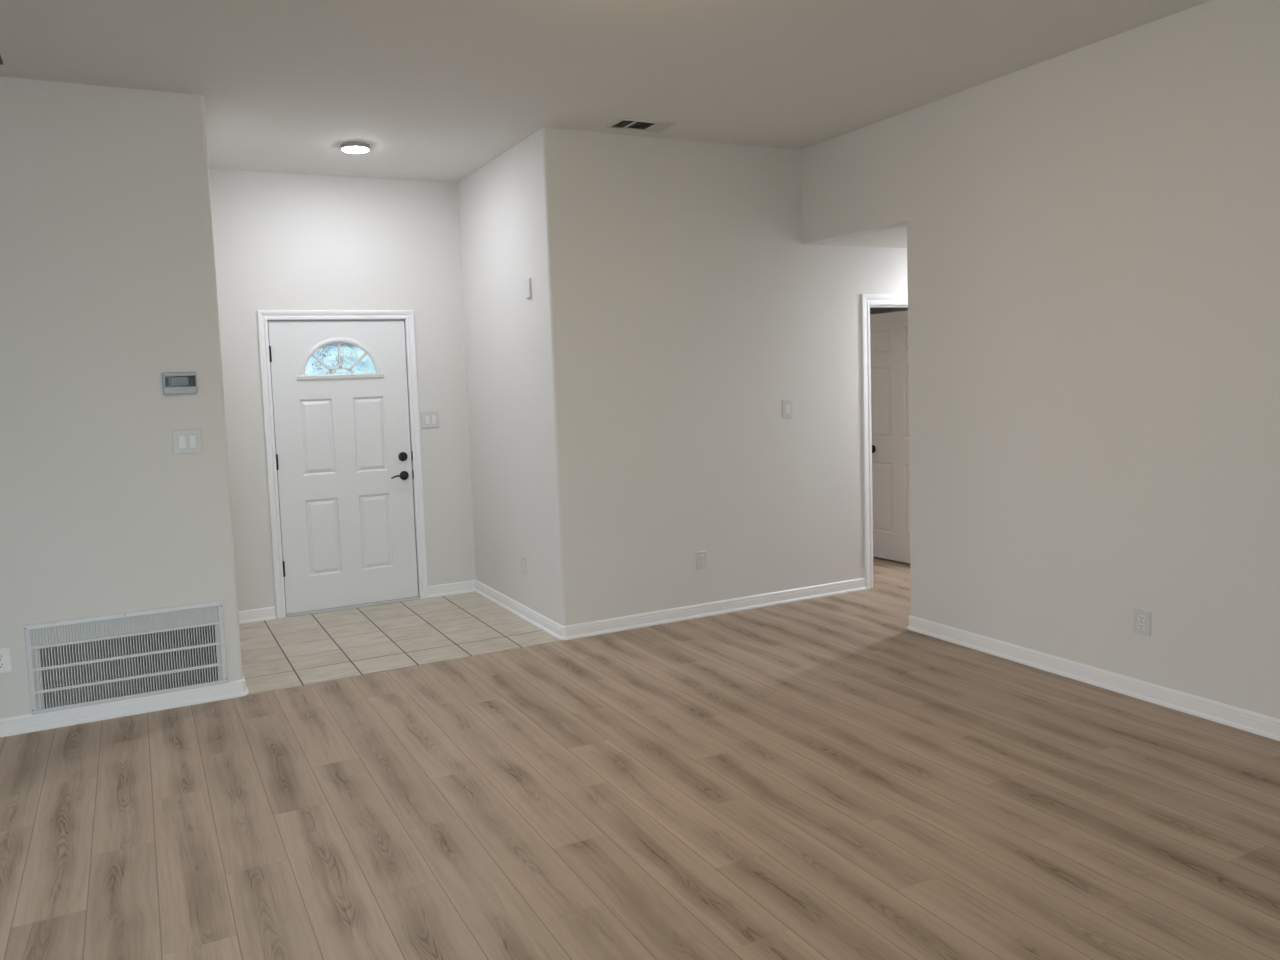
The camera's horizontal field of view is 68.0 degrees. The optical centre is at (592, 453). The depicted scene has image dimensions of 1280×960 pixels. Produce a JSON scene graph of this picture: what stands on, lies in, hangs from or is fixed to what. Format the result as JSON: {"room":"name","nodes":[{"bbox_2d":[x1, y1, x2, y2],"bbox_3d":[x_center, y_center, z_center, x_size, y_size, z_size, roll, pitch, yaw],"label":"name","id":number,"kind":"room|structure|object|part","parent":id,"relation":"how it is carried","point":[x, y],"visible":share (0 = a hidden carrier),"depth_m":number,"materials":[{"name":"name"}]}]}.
{"room":"empty living room","nodes":[
{"label":"empty living room","id":0,"kind":"room"},
{"bbox_2d":[0,77,242,718],"bbox_3d":[-4.052,-0.170,4.691,4.040,3.059,1.644,-4,5,-26],"label":"wall","id":1,"kind":"structure","parent":0,"point":[108,286],"depth_m":4.58,"materials":[{"name":"white paint"}]},
{"bbox_2d":[0,647,11,672],"bbox_3d":[-2.790,0.976,4.459,0.082,0.116,0.009,-4,5,-26],"label":"power outlet","id":2,"kind":"object","parent":1,"relation":"attached to","point":[5,661],"visible":1,"depth_m":4.47,"materials":[{"name":"white paint"}]},
{"bbox_2d":[24,600,227,714],"bbox_3d":[-2.325,1.000,4.764,0.884,0.443,0.152,-4,5,-26],"label":"air vent","id":3,"kind":"object","parent":1,"relation":"in","point":[83,672],"visible":0.98,"depth_m":4.71,"materials":[{"name":"white metal"}]},
{"bbox_2d":[0,606,275,737],"bbox_3d":[-3.824,1.299,4.881,4.416,0.084,1.667,-4,5,-26],"label":"baseboard","id":4,"kind":"structure","parent":1,"relation":"attached to","point":[27,723],"depth_m":4.71,"materials":[{"name":"white paint"}]},
{"bbox_2d":[162,371,197,395],"bbox_3d":[-2.060,-0.351,4.724,0.159,0.115,0.028,-4,5,-26],"label":"thermostat","id":5,"kind":"object","parent":1,"relation":"attached to","point":[173,383],"visible":1,"depth_m":4.71,"materials":[{"name":"grey plastic"}]},
{"bbox_2d":[172,429,202,454],"bbox_3d":[-2.038,-0.061,4.763,0.134,0.122,0.010,-4,5,-26],"label":"light switch","id":6,"kind":"object","parent":1,"relation":"attached to","point":[189,441],"visible":1,"depth_m":4.76,"materials":[{"name":"white plastic"}]},
{"bbox_2d":[209,168,475,617],"bbox_3d":[-1.821,-0.418,6.765,2.127,3.059,0.140,-4,5,-26],"label":"wall","id":7,"kind":"structure","parent":0,"point":[283,241],"depth_m":6.64,"materials":[{"name":"white paint"}]},
{"bbox_2d":[267,321,417,613],"bbox_3d":[-1.761,0.079,6.752,0.956,2.035,0.094,-4,5,-26],"label":"door","id":8,"kind":"structure","parent":7,"relation":"in","point":[340,390],"depth_m":6.75,"materials":[{"name":"white paint"}]},
{"bbox_3d":[-1.783,-0.677,6.690,0.604,0.290,0.016,-4,5,-26],"label":"fanlight frame","id":9,"kind":"part","parent":8,"relation":"part of","materials":[{"name":"white paint"}]},
{"bbox_3d":[-1.794,-0.679,6.712,0.517,0.236,0.006,-4,5,-26],"label":"glass pane","id":10,"kind":"part","parent":8,"relation":"part of","materials":[{"name":"blue"}]},
{"bbox_2d":[257,310,427,617],"bbox_3d":[-1.778,0.048,6.797,1.085,2.124,0.169,-4,5,-26],"label":"door frame","id":11,"kind":"structure","parent":7,"relation":"attached to","point":[407,316],"depth_m":6.70,"materials":[{"name":"white paint"}]},
{"bbox_2d":[421,411,439,427],"bbox_3d":[-1.198,-0.253,6.998,0.134,0.122,0.010,-4,5,-26],"label":"light switch","id":12,"kind":"object","parent":7,"relation":"attached to","point":[430,419],"visible":1,"depth_m":7.00,"materials":[{"name":"white plastic"}]},
{"bbox_2d":[0,0,1210,182],"bbox_3d":[-0.718,-1.671,1.976,7.861,0.120,9.558,-4,5,-26],"label":"ceiling","id":13,"kind":"structure","parent":0,"point":[437,90],"depth_m":4.39,"materials":[{"name":"white paint"}]},
{"bbox_2d":[341,142,369,152],"bbox_3d":[-1.454,-1.872,5.803,0.174,0.036,0.174,-4,5,-26],"label":"recessed light","id":14,"kind":"object","parent":13,"relation":"in","point":[347,147],"visible":1,"depth_m":5.75,"materials":[{"name":"grey"}]},
{"bbox_2d":[342,147,368,152],"bbox_3d":[-1.453,-1.859,5.804,0.158,0.010,0.158,-4,5,-26],"label":"diffuser","id":15,"kind":"object","parent":14,"relation":"attached to","point":[347,149],"depth_m":5.78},
{"bbox_2d":[606,118,675,132],"bbox_3d":[0.283,-1.929,5.568,0.360,0.011,0.200,-4,5,-26],"label":"ceiling vent","id":16,"kind":"object","parent":13,"relation":"in","point":[622,123],"visible":1,"depth_m":5.56,"materials":[{"name":"white"}]},
{"bbox_2d":[0,556,1279,959],"bbox_3d":[0.805,1.317,3.823,11.800,0.120,11.200,-4,5,-26],"label":"floor","id":17,"kind":"structure","parent":0,"point":[828,777],"depth_m":3.51,"materials":[{"name":"brown wood"}]},
{"bbox_2d":[457,127,907,625],"bbox_3d":[2.066,-0.633,7.678,5.913,3.059,1.617,-4,5,-26],"label":"wall","id":18,"kind":"structure","parent":0,"point":[626,422],"depth_m":6.13,"materials":[{"name":"white paint"}]},
{"bbox_2d":[521,556,526,574],"bbox_3d":[-0.459,0.743,6.297,0.009,0.116,0.082,-4,5,-26],"label":"power outlet","id":19,"kind":"object","parent":18,"relation":"attached to","point":[523,559],"visible":1,"depth_m":6.29,"materials":[{"name":"white plastic"}]},
{"bbox_2d":[525,278,531,297],"bbox_3d":[-0.401,-1.030,5.892,0.018,0.118,0.066,-4,5,-26],"label":"blank plate","id":20,"kind":"object","parent":18,"relation":"attached to","point":[528,289],"visible":1,"depth_m":5.87,"materials":[{"name":"white paint"}]},
{"bbox_2d":[428,578,865,639],"bbox_3d":[0.367,0.982,6.932,2.758,0.084,1.640,-4,5,-26],"label":"baseboard","id":21,"kind":"structure","parent":18,"relation":"attached to","point":[599,627],"depth_m":6.31,"materials":[{"name":"white paint"}]},
{"bbox_2d":[696,551,706,569],"bbox_3d":[0.713,0.696,6.190,0.082,0.116,0.009,-4,5,-26],"label":"power outlet","id":22,"kind":"object","parent":18,"relation":"attached to","point":[701,557],"visible":1,"depth_m":6.19,"materials":[{"name":"white plastic"}]},
{"bbox_2d":[782,400,791,417],"bbox_3d":[1.323,-0.305,6.427,0.081,0.122,0.010,-4,5,-26],"label":"light switch","id":23,"kind":"object","parent":18,"relation":"attached to","point":[786,404],"visible":1,"depth_m":6.42,"materials":[{"name":"white plastic"}]},
{"bbox_2d":[861,294,907,588],"bbox_3d":[2.335,-0.110,6.997,0.969,2.105,0.134,-4,5,-26],"label":"door frame","id":24,"kind":"structure","parent":18,"relation":"attached to","point":[868,301],"depth_m":6.75,"materials":[{"name":"white paint"}]},
{"bbox_2d":[870,311,909,562],"bbox_3d":[2.473,-0.127,7.589,0.171,2.008,0.829,-5,5,-29],"label":"door","id":25,"kind":"structure","parent":18,"relation":"in","point":[888,331],"depth_m":7.66,"materials":[{"name":"white paint"}]},
{"bbox_2d":[817,225,906,247],"bbox_3d":[3.491,-1.592,6.881,3.919,0.120,0.998,-4,5,-26],"label":"ceiling","id":26,"kind":"structure","parent":0,"point":[896,237],"depth_m":6.32,"materials":[{"name":"white paint"}]},
{"bbox_2d":[870,308,891,313],"bbox_3d":[0.955,-0.523,10.096,5.813,2.536,0.120,-4,5,-26],"label":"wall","id":27,"kind":"structure","parent":0,"point":[872,310],"depth_m":11.15,"materials":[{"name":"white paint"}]},
{"bbox_2d":[892,308,907,311],"bbox_3d":[4.618,-0.857,9.308,0.120,3.059,4.476,-4,5,-26],"label":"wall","id":28,"kind":"structure","parent":0,"point":[893,309],"depth_m":11.14,"materials":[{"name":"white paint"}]},
{"bbox_2d":[800,0,1279,718],"bbox_3d":[4.977,-0.435,3.865,4.039,3.059,7.801,-4,5,-26],"label":"wall","id":29,"kind":"structure","parent":0,"point":[1093,230],"depth_m":4.50,"materials":[{"name":"white paint"}]},
{"bbox_2d":[907,615,1279,740],"bbox_3d":[5.226,1.073,3.559,4.062,0.084,6.866,-4,5,-26],"label":"baseboard","id":30,"kind":"structure","parent":29,"relation":"attached to","point":[1239,718],"depth_m":4.54,"materials":[{"name":"white paint"}]},
{"bbox_2d":[1133,608,1150,635],"bbox_3d":[2.553,0.784,4.401,0.009,0.116,0.082,-4,5,-26],"label":"power outlet","id":31,"kind":"object","parent":29,"relation":"attached to","point":[1142,618],"visible":1,"depth_m":4.40,"materials":[{"name":"white plastic"}]},
{"bbox_2d":[1138,623,1144,629],"bbox_3d":[2.552,0.804,4.401,0.004,0.029,0.034,-4,5,-26],"label":"receptacle","id":32,"kind":"object","parent":31,"relation":"attached to","point":[1141,626],"depth_m":4.40,"materials":[{"name":"grey plastic"}]},
{"bbox_2d":[1138,615,1144,621],"bbox_3d":[2.550,0.765,4.398,0.004,0.029,0.034,-4,5,-26],"label":"receptacle","id":33,"kind":"object","parent":31,"relation":"attached to","point":[1141,618],"depth_m":4.40,"materials":[{"name":"grey plastic"}]}
]}

